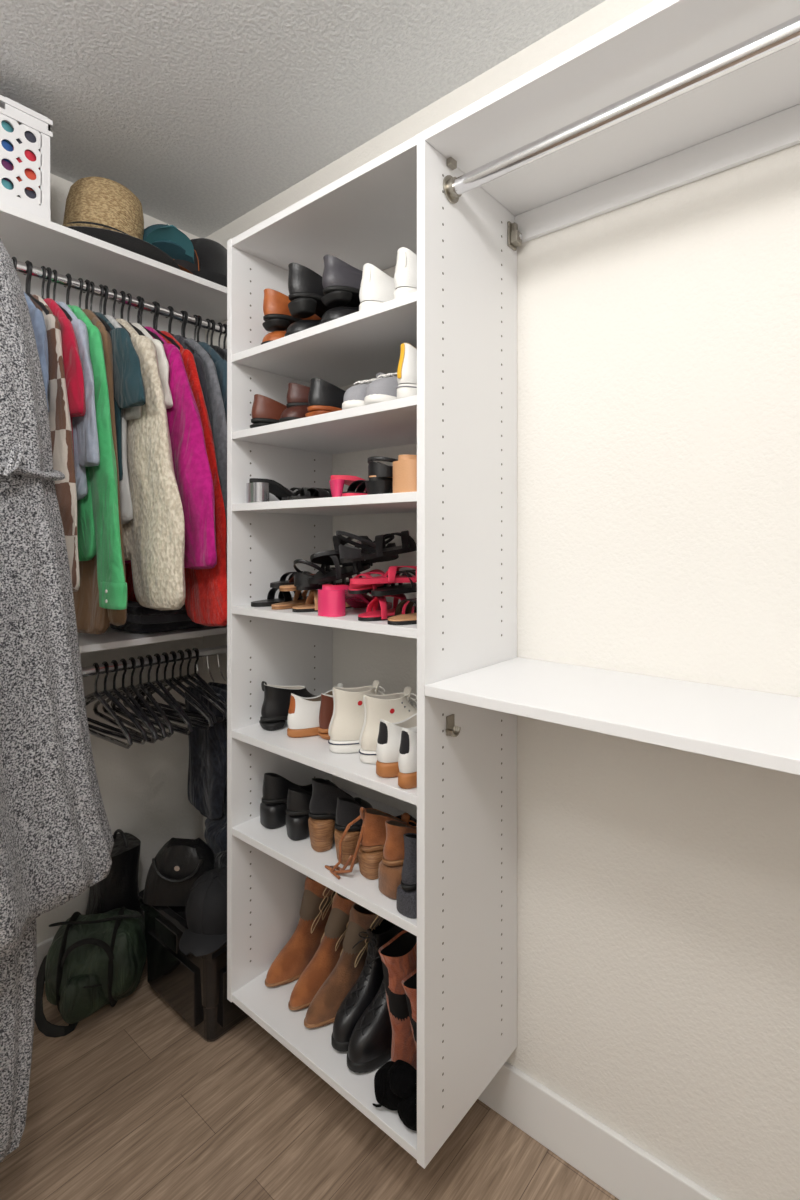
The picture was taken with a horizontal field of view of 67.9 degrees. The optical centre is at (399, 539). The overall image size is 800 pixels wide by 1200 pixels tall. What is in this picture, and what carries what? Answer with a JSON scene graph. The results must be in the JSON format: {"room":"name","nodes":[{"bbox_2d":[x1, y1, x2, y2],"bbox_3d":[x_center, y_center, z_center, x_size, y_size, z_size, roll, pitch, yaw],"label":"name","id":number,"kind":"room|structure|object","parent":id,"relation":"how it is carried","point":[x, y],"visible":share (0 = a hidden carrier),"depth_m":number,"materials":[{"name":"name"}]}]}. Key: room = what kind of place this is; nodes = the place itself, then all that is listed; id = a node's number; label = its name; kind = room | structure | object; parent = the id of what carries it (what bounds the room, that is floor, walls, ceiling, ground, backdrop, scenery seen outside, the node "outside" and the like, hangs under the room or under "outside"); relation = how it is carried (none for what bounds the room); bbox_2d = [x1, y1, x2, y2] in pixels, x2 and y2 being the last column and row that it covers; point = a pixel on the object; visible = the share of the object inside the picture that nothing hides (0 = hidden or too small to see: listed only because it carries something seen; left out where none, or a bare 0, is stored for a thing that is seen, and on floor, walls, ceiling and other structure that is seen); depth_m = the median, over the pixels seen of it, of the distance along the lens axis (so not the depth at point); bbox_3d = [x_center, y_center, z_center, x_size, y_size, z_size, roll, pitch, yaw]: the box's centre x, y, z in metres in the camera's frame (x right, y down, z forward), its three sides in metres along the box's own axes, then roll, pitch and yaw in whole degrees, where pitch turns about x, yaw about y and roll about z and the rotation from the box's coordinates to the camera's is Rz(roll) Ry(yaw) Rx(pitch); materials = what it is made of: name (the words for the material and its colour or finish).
{"room":"walk-in closet","nodes":[
{"label":"walk-in closet","id":0,"kind":"room"},
{"bbox_2d":[36,173,202,943],"bbox_3d":[-1.587,0.110,1.329,0.100,2.500,2.490,0,0,40],"label":"wall","id":1,"kind":"structure","parent":0,"point":[143,787],"depth_m":2.07,"materials":[{"name":"white paint"}]},
{"bbox_2d":[0,202,226,341],"bbox_3d":[-1.263,-0.751,1.123,0.659,0.128,2.388,0,0,40],"label":"shelf","id":2,"kind":"object","parent":1,"relation":"attached to","point":[25,236],"visible":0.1,"depth_m":1.76,"materials":[{"name":"white laminate"}]},
{"bbox_2d":[0,95,52,220],"bbox_3d":[-1.129,-0.951,1.500,0.320,0.269,0.348,0,0,40],"label":"crate","id":3,"kind":"object","parent":2,"relation":"on","point":[25,147],"visible":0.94,"depth_m":1.49,"materials":[{"name":"white plastic"}]},
{"bbox_2d":[11,257,48,412],"bbox_3d":[-0.989,-0.384,1.528,0.437,0.692,0.049,0,0,40],"label":"shirt","id":4,"kind":"object","parent":2,"relation":"hanging from","point":[37,318],"visible":0.14,"depth_m":1.40,"materials":[{"name":"fabric"}]},
{"bbox_2d":[24,260,48,314],"bbox_3d":[-0.977,-0.627,1.557,0.312,0.210,0.012,0,0,40],"label":"hanger","id":5,"kind":"object","parent":2,"relation":"hanging from","point":[39,303],"visible":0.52,"depth_m":1.54,"materials":[{"name":"black plastic"}]},
{"bbox_2d":[29,262,79,591],"bbox_3d":[-0.944,-0.302,1.537,0.554,0.853,0.054,0,0,38],"label":"sweater","id":6,"kind":"object","parent":5,"relation":"hanging from","point":[59,414],"visible":0.31,"depth_m":1.40,"materials":[{"name":"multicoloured fabric"}]},
{"bbox_2d":[0,239,113,1162],"bbox_3d":[-0.879,0.224,1.085,0.302,1.973,0.691,0,0,40],"label":"bathrobe","id":7,"kind":"object","parent":2,"relation":"hanging from","point":[57,842],"visible":1,"depth_m":1.16,"materials":[{"name":"fabric"}]},
{"bbox_2d":[41,266,85,451],"bbox_3d":[-0.937,-0.434,1.569,0.466,0.593,0.050,0,0,40],"label":"crimson top","id":8,"kind":"object","parent":2,"relation":"hanging from","point":[73,371],"visible":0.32,"depth_m":1.44,"materials":[{"name":"red fabric"}]},
{"bbox_2d":[64,273,71,304],"bbox_3d":[-0.913,-0.627,1.632,0.312,0.210,0.012,0,0,40],"label":"hanger","id":9,"kind":"object","parent":2,"relation":"hanging from","point":[67,274],"visible":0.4,"depth_m":1.62,"materials":[{"name":"black plastic"}]},
{"bbox_2d":[66,275,126,609],"bbox_3d":[-0.870,-0.281,1.599,0.565,0.898,0.056,0,0,40],"label":"shirt","id":10,"kind":"object","parent":9,"relation":"hanging from","point":[98,528],"visible":0.32,"depth_m":1.47,"materials":[{"name":"fabric"}]},
{"bbox_2d":[52,270,99,500],"bbox_3d":[-0.915,-0.412,1.589,0.480,0.637,0.049,0,0,40],"label":"shirt","id":11,"kind":"object","parent":2,"relation":"hanging from","point":[85,434],"visible":0.28,"depth_m":1.46,"materials":[{"name":"fabric"}]},
{"bbox_2d":[73,278,126,633],"bbox_3d":[-0.872,-0.236,1.639,0.476,0.989,0.051,0,0,40],"label":"cardigan","id":12,"kind":"object","parent":2,"relation":"hanging from","point":[91,618],"visible":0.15,"depth_m":1.56,"materials":[{"name":"brown"}]},
{"bbox_2d":[90,281,145,480],"bbox_3d":[-0.845,-0.435,1.653,0.546,0.590,0.049,0,0,40],"label":"polo shirt","id":13,"kind":"object","parent":2,"relation":"hanging from","point":[129,390],"visible":0.32,"depth_m":1.53,"materials":[{"name":"teal fabric"}]},
{"bbox_2d":[99,284,140,523],"bbox_3d":[-0.847,-0.384,1.691,0.439,0.693,0.049,0,0,40],"label":"t-shirt","id":14,"kind":"object","parent":2,"relation":"hanging from","point":[126,510],"visible":0.12,"depth_m":1.58,"materials":[{"name":"grey fabric"}]},
{"bbox_2d":[67,224,200,273],"bbox_3d":[-0.819,-0.902,1.819,0.360,0.165,0.538,0,0,40],"label":"fedora","id":15,"kind":"object","parent":2,"relation":"on","point":[133,244],"depth_m":1.77,"materials":[{"name":"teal fabric"}]},
{"bbox_2d":[62,176,143,239],"bbox_3d":[-0.886,-0.939,1.773,0.300,0.205,0.300,0,0,-17],"label":"straw hat","id":16,"kind":"object","parent":15,"relation":"on","point":[97,202],"visible":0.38,"depth_m":1.69,"materials":[{"name":"beige wicker"}]},
{"bbox_2d":[112,289,185,609],"bbox_3d":[-0.798,-0.273,1.699,0.671,0.914,0.074,0,0,40],"label":"sweater","id":17,"kind":"object","parent":2,"relation":"hanging from","point":[154,539],"visible":0.41,"depth_m":1.53,"materials":[{"name":"beige fabric"}]},
{"bbox_2d":[127,293,172,408],"bbox_3d":[-0.791,-0.387,1.748,0.458,0.687,0.051,0,0,40],"label":"t-shirt","id":18,"kind":"object","parent":2,"relation":"hanging from","point":[163,364],"visible":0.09,"depth_m":1.62,"materials":[{"name":"white fabric"}]},
{"bbox_2d":[125,298,216,569],"bbox_3d":[-0.733,-0.326,1.750,0.680,0.810,0.067,0,0,40],"label":"sweater","id":19,"kind":"object","parent":2,"relation":"hanging from","point":[192,471],"visible":0.21,"depth_m":1.58,"materials":[{"name":"pink fabric"}]},
{"bbox_2d":[125,302,226,626],"bbox_3d":[-0.706,-0.245,1.793,0.661,0.968,0.064,0,0,38],"label":"sweater","id":20,"kind":"object","parent":2,"relation":"hanging from","point":[206,589],"visible":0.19,"depth_m":1.63,"materials":[{"name":"red fabric"}]},
{"bbox_2d":[166,306,194,352],"bbox_3d":[-0.722,-0.627,1.860,0.312,0.210,0.012,0,0,40],"label":"hanger","id":21,"kind":"object","parent":2,"relation":"hanging from","point":[169,307],"visible":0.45,"depth_m":1.85,"materials":[{"name":"black plastic"}]},
{"bbox_2d":[170,309,212,434],"bbox_3d":[-0.696,-0.309,1.843,0.481,0.843,0.049,0,0,40],"label":"jacket","id":22,"kind":"object","parent":21,"relation":"hanging from","point":[198,360],"visible":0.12,"depth_m":1.74,"materials":[{"name":"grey fabric"}]},
{"bbox_2d":[180,311,226,526],"bbox_3d":[-0.650,-0.286,1.855,0.577,0.889,0.046,0,0,41],"label":"sweatshirt","id":23,"kind":"object","parent":2,"relation":"hanging from","point":[218,416],"visible":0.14,"depth_m":1.74,"materials":[{"name":"black fabric"}]},
{"bbox_2d":[191,238,226,286],"bbox_3d":[-0.657,-0.902,1.998,0.236,0.166,0.271,0,0,40],"label":"felt hat","id":24,"kind":"object","parent":2,"relation":"on","point":[212,255],"visible":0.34,"depth_m":1.93,"materials":[{"name":"black fabric"}]},
{"bbox_2d":[193,315,226,418],"bbox_3d":[-0.625,-0.306,1.893,0.531,0.850,0.049,0,0,40],"label":"blouse","id":25,"kind":"object","parent":2,"relation":"hanging from","point":[220,364],"visible":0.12,"depth_m":1.81,"materials":[{"name":"blue"}]},
{"bbox_2d":[78,625,226,676],"bbox_3d":[-0.795,0.430,1.911,0.359,0.299,0.579,0,0,40],"label":"shelf","id":26,"kind":"object","parent":1,"relation":"attached to","point":[112,638],"visible":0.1,"depth_m":1.76,"materials":[{"name":"white laminate"}]},
{"bbox_2d":[85,663,132,748],"bbox_3d":[-0.865,0.454,1.689,0.403,0.210,0.013,0,0,38],"label":"clothes hanger","id":27,"kind":"object","parent":26,"relation":"hanging from","point":[95,693],"visible":0.7,"depth_m":1.64,"materials":[{"name":"black plastic"}]},
{"bbox_2d":[85,661,147,743],"bbox_3d":[-0.848,0.453,1.709,0.400,0.209,0.014,0,0,33],"label":"clothes hanger","id":28,"kind":"object","parent":26,"relation":"hanging from","point":[105,691],"visible":0.66,"depth_m":1.67,"materials":[{"name":"black plastic"}]},
{"bbox_2d":[85,660,153,742],"bbox_3d":[-0.832,0.453,1.729,0.419,0.209,0.013,0,0,35],"label":"clothes hanger","id":29,"kind":"object","parent":26,"relation":"hanging from","point":[118,693],"visible":0.69,"depth_m":1.71,"materials":[{"name":"black plastic"}]},
{"bbox_2d":[93,658,158,742],"bbox_3d":[-0.815,0.454,1.749,0.428,0.210,0.013,0,0,42],"label":"clothes hanger","id":30,"kind":"object","parent":26,"relation":"hanging from","point":[123,688],"visible":0.8,"depth_m":1.73,"materials":[{"name":"black plastic"}]},
{"bbox_2d":[102,657,166,740],"bbox_3d":[-0.798,0.454,1.769,0.423,0.210,0.013,0,0,42],"label":"clothes hanger","id":31,"kind":"object","parent":26,"relation":"hanging from","point":[152,712],"visible":0.76,"depth_m":1.73,"materials":[{"name":"black plastic"}]},
{"bbox_2d":[112,656,173,737],"bbox_3d":[-0.781,0.454,1.789,0.399,0.210,0.013,0,0,42],"label":"clothes hanger","id":32,"kind":"object","parent":26,"relation":"hanging from","point":[169,734],"visible":0.75,"depth_m":1.75,"materials":[{"name":"black plastic"}]},
{"bbox_2d":[111,654,192,734],"bbox_3d":[-0.764,0.453,1.809,0.450,0.210,0.013,0,0,37],"label":"clothes hanger","id":33,"kind":"object","parent":26,"relation":"hanging from","point":[160,693],"visible":0.66,"depth_m":1.74,"materials":[{"name":"black plastic"}]},
{"bbox_2d":[110,601,205,632],"bbox_3d":[-0.750,0.237,1.934,0.264,0.086,0.330,0,0,40],"label":"hat","id":34,"kind":"object","parent":26,"relation":"on","point":[140,619],"visible":0.43,"depth_m":1.79,"materials":[{"name":"black fabric"}]},
{"bbox_2d":[123,652,212,729],"bbox_3d":[-0.731,0.453,1.849,0.460,0.209,0.014,0,0,34],"label":"clothes hanger","id":35,"kind":"object","parent":26,"relation":"hanging from","point":[206,716],"visible":0.62,"depth_m":1.79,"materials":[{"name":"black plastic"}]},
{"bbox_2d":[135,651,216,725],"bbox_3d":[-0.714,0.453,1.868,0.422,0.209,0.014,0,0,35],"label":"clothes hanger","id":36,"kind":"object","parent":26,"relation":"hanging from","point":[201,703],"visible":0.68,"depth_m":1.83,"materials":[{"name":"black plastic"}]},
{"bbox_2d":[138,650,226,722],"bbox_3d":[-0.698,0.453,1.888,0.403,0.209,0.015,0,0,28],"label":"clothes hanger","id":37,"kind":"object","parent":26,"relation":"hanging from","point":[222,710],"visible":0.68,"depth_m":1.85,"materials":[{"name":"black plastic"}]},
{"bbox_2d":[185,654,226,819],"bbox_3d":[-0.599,0.660,1.930,0.235,0.596,0.113,0,0,40],"label":"jeans","id":38,"kind":"object","parent":26,"relation":"hanging from","point":[207,767],"visible":0.63,"depth_m":1.87,"materials":[{"name":"fabric"}]},
{"bbox_2d":[0,0,605,237],"bbox_3d":[-0.361,-1.190,0.363,3.220,0.100,2.590,0,0,40],"label":"ceiling","id":39,"kind":"structure","parent":0,"point":[206,111],"depth_m":1.46,"materials":[{"name":"paint"}]},
{"bbox_2d":[0,958,618,1199],"bbox_3d":[-0.361,1.400,0.363,3.220,0.080,2.590,0,0,40],"label":"floor","id":40,"kind":"structure","parent":0,"point":[132,1103],"depth_m":1.36,"materials":[{"name":"wood"}]},
{"bbox_2d":[35,906,146,1037],"bbox_3d":[-0.901,1.239,1.756,0.273,0.248,0.286,0,0,3],"label":"duffel bag","id":41,"kind":"object","parent":40,"relation":"on","point":[92,962],"visible":0.98,"depth_m":1.68,"materials":[{"name":"fabric"}]},
{"bbox_2d":[85,829,143,918],"bbox_3d":[-0.915,1.145,1.902,0.144,0.421,0.184,0,0,40],"label":"tote bag","id":42,"kind":"object","parent":40,"relation":"on","point":[120,888],"visible":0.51,"depth_m":1.86,"materials":[{"name":"black leather"}]},
{"bbox_2d":[138,867,248,1041],"bbox_3d":[-0.545,1.149,1.766,0.462,0.420,0.412,0,0,40],"label":"storage bin","id":43,"kind":"object","parent":40,"relation":"on","point":[195,988],"depth_m":1.62,"materials":[{"name":"black plastic"}]},
{"bbox_2d":[143,838,214,905],"bbox_3d":[-0.650,0.986,1.776,0.230,0.166,0.113,0,0,0],"label":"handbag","id":44,"kind":"object","parent":43,"relation":"on","point":[180,862],"visible":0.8,"depth_m":1.74,"materials":[{"name":"black leather"}]},
{"bbox_2d":[204,814,226,868],"bbox_3d":[-0.480,0.963,1.838,0.258,0.215,0.356,0,0,-18],"label":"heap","id":45,"kind":"object","parent":43,"relation":"on","point":[215,834],"visible":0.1,"depth_m":1.80,"materials":[{"name":"black fabric"}]},
{"bbox_2d":[203,0,799,1199],"bbox_3d":[0.441,0.110,1.315,3.220,2.500,0.100,0,0,40],"label":"wall","id":46,"kind":"structure","parent":0,"point":[658,336],"depth_m":1.19,"materials":[{"name":"white paint"}]},
{"bbox_2d":[227,130,521,1168],"bbox_3d":[-0.076,0.206,1.452,0.671,1.957,0.354,0,0,40],"label":"shoe shelf","id":47,"kind":"object","parent":46,"relation":"attached to","point":[460,320],"visible":0.88,"depth_m":1.32,"materials":[{"name":"white laminate"}]},
{"bbox_2d":[250,394,286,427],"bbox_3d":[-0.275,-0.322,1.584,0.266,0.091,0.097,0,0,-43],"label":"loafer","id":48,"kind":"object","parent":47,"relation":"on","point":[265,410],"visible":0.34,"depth_m":1.50,"materials":[{"name":"brown leather"}]},
{"bbox_2d":[246,478,300,502],"bbox_3d":[-0.299,-0.124,1.595,0.077,0.063,0.245,0,0,40],"label":"sandal","id":49,"kind":"object","parent":47,"relation":"on","point":[257,489],"visible":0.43,"depth_m":1.50,"materials":[{"name":"black leather"}]},
{"bbox_2d":[261,326,288,344],"bbox_3d":[-0.255,-0.520,1.561,0.097,0.091,0.255,0,0,40],"label":"leather shoe","id":50,"kind":"object","parent":47,"relation":"on","point":[269,337],"visible":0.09,"depth_m":1.46,"materials":[{"name":"brown leather"}]},
{"bbox_2d":[262,288,320,331],"bbox_3d":[-0.246,-0.576,1.556,0.247,0.094,0.095,0,0,-44],"label":"leather shoe","id":51,"kind":"object","parent":50,"relation":"on","point":[277,316],"visible":0.56,"depth_m":1.47,"materials":[{"name":"brown leather"}]},
{"bbox_2d":[259,681,315,730],"bbox_3d":[-0.258,0.425,1.609,0.266,0.125,0.090,0,0,-42],"label":"boot","id":52,"kind":"object","parent":47,"relation":"on","point":[276,703],"visible":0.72,"depth_m":1.52,"materials":[{"name":"black leather"}]},
{"bbox_2d":[260,773,338,828],"bbox_3d":[-0.261,0.669,1.603,0.245,0.133,0.090,0,0,-41],"label":"boot","id":53,"kind":"object","parent":47,"relation":"on","point":[273,806],"visible":0.56,"depth_m":1.52,"materials":[{"name":"black leather"}]},
{"bbox_2d":[265,876,335,986],"bbox_3d":[-0.241,1.012,1.623,0.134,0.300,0.269,0,0,40],"label":"boot","id":54,"kind":"object","parent":47,"relation":"on","point":[289,964],"visible":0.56,"depth_m":1.60,"materials":[{"name":"brown leather"}]},
{"bbox_2d":[285,319,320,335],"bbox_3d":[-0.178,-0.523,1.490,0.101,0.096,0.256,0,0,42],"label":"shoe","id":55,"kind":"object","parent":47,"relation":"on","point":[297,326],"visible":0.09,"depth_m":1.40,"materials":[{"name":"black leather"}]},
{"bbox_2d":[288,263,347,318],"bbox_3d":[-0.162,-0.590,1.468,0.098,0.114,0.248,0,0,44],"label":"shoe","id":56,"kind":"object","parent":55,"relation":"on","point":[305,287],"visible":0.54,"depth_m":1.39,"materials":[{"name":"black leather"}]},
{"bbox_2d":[287,683,342,737],"bbox_3d":[-0.167,0.430,1.539,0.266,0.113,0.090,0,0,-34],"label":"sneaker","id":57,"kind":"object","parent":47,"relation":"on","point":[303,713],"visible":0.34,"depth_m":1.47,"materials":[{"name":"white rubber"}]},
{"bbox_2d":[288,892,354,1009],"bbox_3d":[-0.160,1.012,1.548,0.152,0.300,0.274,0,0,37],"label":"boot","id":58,"kind":"object","parent":47,"relation":"on","point":[326,957],"visible":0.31,"depth_m":1.52,"materials":[{"name":"brown leather"}]},
{"bbox_2d":[292,590,351,611],"bbox_3d":[-0.165,0.145,1.482,0.077,0.048,0.245,0,0,43],"label":"sandal","id":59,"kind":"object","parent":47,"relation":"on","point":[309,606],"visible":0.26,"depth_m":1.41,"materials":[{"name":"beige leather"}]},
{"bbox_2d":[294,559,361,589],"bbox_3d":[-0.182,0.081,1.492,0.079,0.072,0.245,0,0,26],"label":"sandal","id":60,"kind":"object","parent":59,"relation":"on","point":[301,578],"visible":0.59,"depth_m":1.39,"materials":[{"name":"black leather"}]},
{"bbox_2d":[308,546,372,583],"bbox_3d":[-0.143,0.055,1.468,0.079,0.091,0.245,0,0,29],"label":"sandal","id":61,"kind":"object","parent":60,"relation":"on","point":[349,569],"visible":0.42,"depth_m":1.43,"materials":[{"name":"leather"}]},
{"bbox_2d":[310,535,398,564],"bbox_3d":[-0.111,0.024,1.486,0.246,0.079,0.083,0,0,-37],"label":"sandal","id":62,"kind":"object","parent":61,"relation":"on","point":[324,557],"visible":0.42,"depth_m":1.46,"materials":[{"name":"black leather"}]},
{"bbox_2d":[305,378,345,416],"bbox_3d":[-0.112,-0.324,1.446,0.266,0.094,0.103,0,0,-44],"label":"shoe","id":63,"kind":"object","parent":47,"relation":"on","point":[324,397],"visible":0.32,"depth_m":1.36,"materials":[{"name":"black leather"}]},
{"bbox_2d":[285,787,372,840],"bbox_3d":[-0.176,0.676,1.526,0.245,0.121,0.086,0,0,-32],"label":"boot","id":64,"kind":"object","parent":47,"relation":"on","point":[298,799],"visible":0.44,"depth_m":1.46,"materials":[{"name":"black leather"}]},
{"bbox_2d":[320,307,358,323],"bbox_3d":[-0.086,-0.523,1.412,0.101,0.096,0.256,0,0,40],"label":"leather shoe","id":65,"kind":"object","parent":47,"relation":"on","point":[337,312],"visible":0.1,"depth_m":1.32,"materials":[{"name":"black leather"}]},
{"bbox_2d":[321,255,362,307],"bbox_3d":[-0.074,-0.584,1.402,0.258,0.107,0.101,0,0,-40],"label":"leather shoe","id":66,"kind":"object","parent":65,"relation":"on","point":[341,281],"visible":0.48,"depth_m":1.32,"materials":[{"name":"black leather"}]},
{"bbox_2d":[304,903,383,1027],"bbox_3d":[-0.108,1.012,1.491,0.145,0.300,0.279,0,0,42],"label":"boot","id":67,"kind":"object","parent":47,"relation":"on","point":[322,1010],"visible":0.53,"depth_m":1.46,"materials":[{"name":"brown leather"}]},
{"bbox_2d":[324,816,363,878],"bbox_3d":[-0.126,0.669,1.304,0.100,0.132,0.040,0,0,17],"label":"sandal","id":68,"kind":"object","parent":47,"relation":"on","point":[331,869],"visible":1,"depth_m":1.30},
{"bbox_2d":[308,778,389,851],"bbox_3d":[-0.113,0.653,1.470,0.241,0.166,0.092,0,0,-32],"label":"bootie","id":69,"kind":"object","parent":47,"relation":"on","point":[323,803],"visible":0.63,"depth_m":1.40,"materials":[{"name":"black rubber"}]},
{"bbox_2d":[318,584,392,616],"bbox_3d":[-0.098,0.135,1.414,0.077,0.069,0.245,0,0,35],"label":"sandal","id":70,"kind":"object","parent":47,"relation":"on","point":[332,599],"visible":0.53,"depth_m":1.32,"materials":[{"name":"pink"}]},
{"bbox_2d":[348,569,390,593],"bbox_3d":[-0.058,0.093,1.395,0.077,0.047,0.245,0,0,20],"label":"sandal","id":71,"kind":"object","parent":70,"relation":"on","point":[353,588],"visible":0.59,"depth_m":1.32,"materials":[{"name":"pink leather"}]},
{"bbox_2d":[336,530,416,562],"bbox_3d":[-0.036,0.014,1.388,0.252,0.074,0.079,0,0,-35],"label":"sandal","id":72,"kind":"object","parent":71,"relation":"on","point":[348,553],"visible":0.97,"depth_m":1.35,"materials":[{"name":"black leather"}]},
{"bbox_2d":[328,680,384,752],"bbox_3d":[-0.045,0.410,1.419,0.265,0.152,0.106,0,0,-26],"label":"shoe","id":73,"kind":"object","parent":47,"relation":"on","point":[346,723],"visible":0.45,"depth_m":1.36,"materials":[{"name":"white leather"}]},
{"bbox_2d":[342,373,388,409],"bbox_3d":[-0.038,-0.332,1.386,0.093,0.109,0.266,0,0,34],"label":"shoe","id":74,"kind":"object","parent":47,"relation":"on","point":[354,396],"visible":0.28,"depth_m":1.28,"materials":[{"name":"grey fabric"}]},
{"bbox_2d":[331,919,401,1051],"bbox_3d":[-0.067,1.045,1.444,0.082,0.232,0.257,0,0,38],"label":"boot","id":75,"kind":"object","parent":47,"relation":"on","point":[367,985],"visible":0.59,"depth_m":1.41,"materials":[{"name":"black leather"}]},
{"bbox_2d":[347,929,403,1072],"bbox_3d":[-0.022,1.045,1.386,0.082,0.232,0.257,0,0,42],"label":"boot","id":76,"kind":"object","parent":47,"relation":"on","point":[370,1042],"visible":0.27,"depth_m":1.31,"materials":[{"name":"black leather"}]},
{"bbox_2d":[334,796,416,865],"bbox_3d":[-0.044,0.663,1.412,0.240,0.147,0.089,0,0,-32],"label":"bootie","id":77,"kind":"object","parent":47,"relation":"on","point":[348,809],"visible":0.52,"depth_m":1.34,"materials":[{"name":"black leather"}]},
{"bbox_2d":[359,263,394,310],"bbox_3d":[0.017,-0.533,1.337,0.266,0.115,0.101,0,0,-42],"label":"sneaker","id":78,"kind":"object","parent":47,"relation":"on","point":[376,288],"visible":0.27,"depth_m":1.25,"materials":[{"name":"white leather"}]},
{"bbox_2d":[364,372,397,404],"bbox_3d":[0.022,-0.332,1.328,0.088,0.109,0.266,0,0,42],"label":"shoe","id":79,"kind":"object","parent":47,"relation":"on","point":[382,389],"visible":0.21,"depth_m":1.23,"materials":[{"name":"grey fabric"}]},
{"bbox_2d":[365,456,397,494],"bbox_3d":[0.026,-0.133,1.321,0.245,0.080,0.079,0,0,-44],"label":"heels","id":80,"kind":"object","parent":47,"relation":"on","point":[380,475],"visible":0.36,"depth_m":1.23,"materials":[{"name":"black leather"}]},
{"bbox_2d":[358,594,414,620],"bbox_3d":[-0.007,0.145,1.336,0.077,0.048,0.245,0,0,37],"label":"sandal","id":81,"kind":"object","parent":47,"relation":"on","point":[384,613],"visible":0.73,"depth_m":1.28,"materials":[{"name":"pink leather"}]},
{"bbox_2d":[371,569,416,595],"bbox_3d":[0.004,0.093,1.349,0.077,0.048,0.245,0,0,28],"label":"sandal","id":82,"kind":"object","parent":81,"relation":"on","point":[401,588],"visible":0.59,"depth_m":1.31,"materials":[{"name":"black leather"}]},
{"bbox_2d":[350,566,416,583],"bbox_3d":[-0.004,0.076,1.340,0.245,0.036,0.077,0,0,-34],"label":"sandal","id":83,"kind":"object","parent":82,"relation":"on","point":[392,578],"visible":0.68,"depth_m":1.29,"materials":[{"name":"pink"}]},
{"bbox_2d":[357,807,416,879],"bbox_3d":[0.011,0.660,1.366,0.245,0.152,0.090,0,0,-37],"label":"bootie","id":84,"kind":"object","parent":47,"relation":"on","point":[370,853],"visible":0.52,"depth_m":1.29,"materials":[{"name":"brown leather"}]},
{"bbox_2d":[359,687,416,763],"bbox_3d":[0.030,0.410,1.356,0.265,0.152,0.106,0,0,-26],"label":"shoe","id":85,"kind":"object","parent":47,"relation":"on","point":[395,707],"visible":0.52,"depth_m":1.30,"materials":[{"name":"white rubber"}]},
{"bbox_2d":[373,1060,416,1130],"bbox_3d":[0.006,1.115,1.212,0.125,0.092,0.081,0,0,40],"label":"slipper","id":86,"kind":"object","parent":47,"relation":"on","point":[395,1083],"visible":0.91,"depth_m":1.19,"materials":[{"name":"black fabric"}]},
{"bbox_2d":[376,713,416,777],"bbox_3d":[0.056,0.425,1.304,0.265,0.123,0.101,0,0,-45],"label":"sneaker","id":87,"kind":"object","parent":47,"relation":"on","point":[389,736],"visible":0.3,"depth_m":1.22,"materials":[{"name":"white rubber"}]},
{"bbox_2d":[378,930,416,1069],"bbox_3d":[0.045,1.017,1.347,0.090,0.290,0.256,0,0,37],"label":"boot","id":88,"kind":"object","parent":47,"relation":"on","point":[398,956],"visible":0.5,"depth_m":1.27,"materials":[{"name":"brown leather"}]},
{"bbox_2d":[378,820,416,899],"bbox_3d":[0.057,0.662,1.311,0.245,0.147,0.090,0,0,-41],"label":"bootie","id":89,"kind":"object","parent":47,"relation":"on","point":[390,867],"visible":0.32,"depth_m":1.23,"materials":[{"name":"brown leather"}]},
{"bbox_2d":[393,454,416,492],"bbox_3d":[0.081,-0.131,1.270,0.087,0.076,0.245,0,0,40],"label":"shoe","id":90,"kind":"object","parent":47,"relation":"on","point":[405,468],"visible":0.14,"depth_m":1.17,"materials":[{"name":"brown leather"}]},
{"bbox_2d":[394,247,416,298],"bbox_3d":[0.084,-0.533,1.276,0.099,0.115,0.266,0,0,43],"label":"sneaker","id":91,"kind":"object","parent":47,"relation":"on","point":[405,276],"visible":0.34,"depth_m":1.18,"materials":[{"name":"white leather"}]},
{"bbox_2d":[396,343,416,398],"bbox_3d":[0.085,-0.337,1.268,0.091,0.119,0.270,0,0,40],"label":"sneaker","id":92,"kind":"object","parent":47,"relation":"on","point":[407,366],"visible":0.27,"depth_m":1.17,"materials":[{"name":"white leather"}]},
{"bbox_2d":[397,833,416,918],"bbox_3d":[0.085,0.660,1.256,0.078,0.153,0.245,0,0,41],"label":"boot","id":93,"kind":"object","parent":47,"relation":"on","point":[407,890],"visible":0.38,"depth_m":1.16,"materials":[{"name":"black rubber"}]},
{"bbox_2d":[398,728,416,788],"bbox_3d":[0.088,0.425,1.260,0.082,0.123,0.265,0,0,37],"label":"sneaker","id":94,"kind":"object","parent":47,"relation":"on","point":[407,759],"visible":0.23,"depth_m":1.16,"materials":[{"name":"white leather"}]},
{"bbox_2d":[402,969,416,1049],"bbox_3d":[0.102,1.030,1.286,0.082,0.262,0.256,0,0,40],"label":"boot","id":95,"kind":"object","parent":47,"relation":"on","point":[409,983],"visible":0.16,"depth_m":1.20,"materials":[{"name":"brown leather"}]},
{"bbox_2d":[443,175,461,203],"bbox_3d":[0.106,-0.696,1.176,0.016,0.051,0.051,0,0,40],"label":"rod bracket","id":96,"kind":"object","parent":47,"relation":"attached to","point":[451,186],"depth_m":1.16,"materials":[{"name":"silver metal"}]},
{"bbox_2d":[478,1062,720,1199],"bbox_3d":[0.404,1.298,1.272,3.020,0.125,0.014,0,0,40],"label":"baseboard","id":97,"kind":"structure","parent":46,"relation":"attached to","point":[622,1168],"depth_m":1.27,"materials":[{"name":"white paint"}]},
{"bbox_2d":[425,0,799,242],"bbox_3d":[0.633,-0.721,0.856,1.234,0.102,0.354,0,0,40],"label":"closet shelf","id":98,"kind":"object","parent":46,"relation":"attached to","point":[671,94],"visible":0.9,"depth_m":1.04,"materials":[{"name":"white laminate"}]},
{"bbox_2d":[425,657,799,774],"bbox_3d":[0.633,0.283,0.856,1.234,0.020,0.354,0,0,40],"label":"closet shelf","id":99,"kind":"object","parent":46,"relation":"attached to","point":[755,728],"visible":1,"depth_m":0.98,"materials":[{"name":"white laminate"}]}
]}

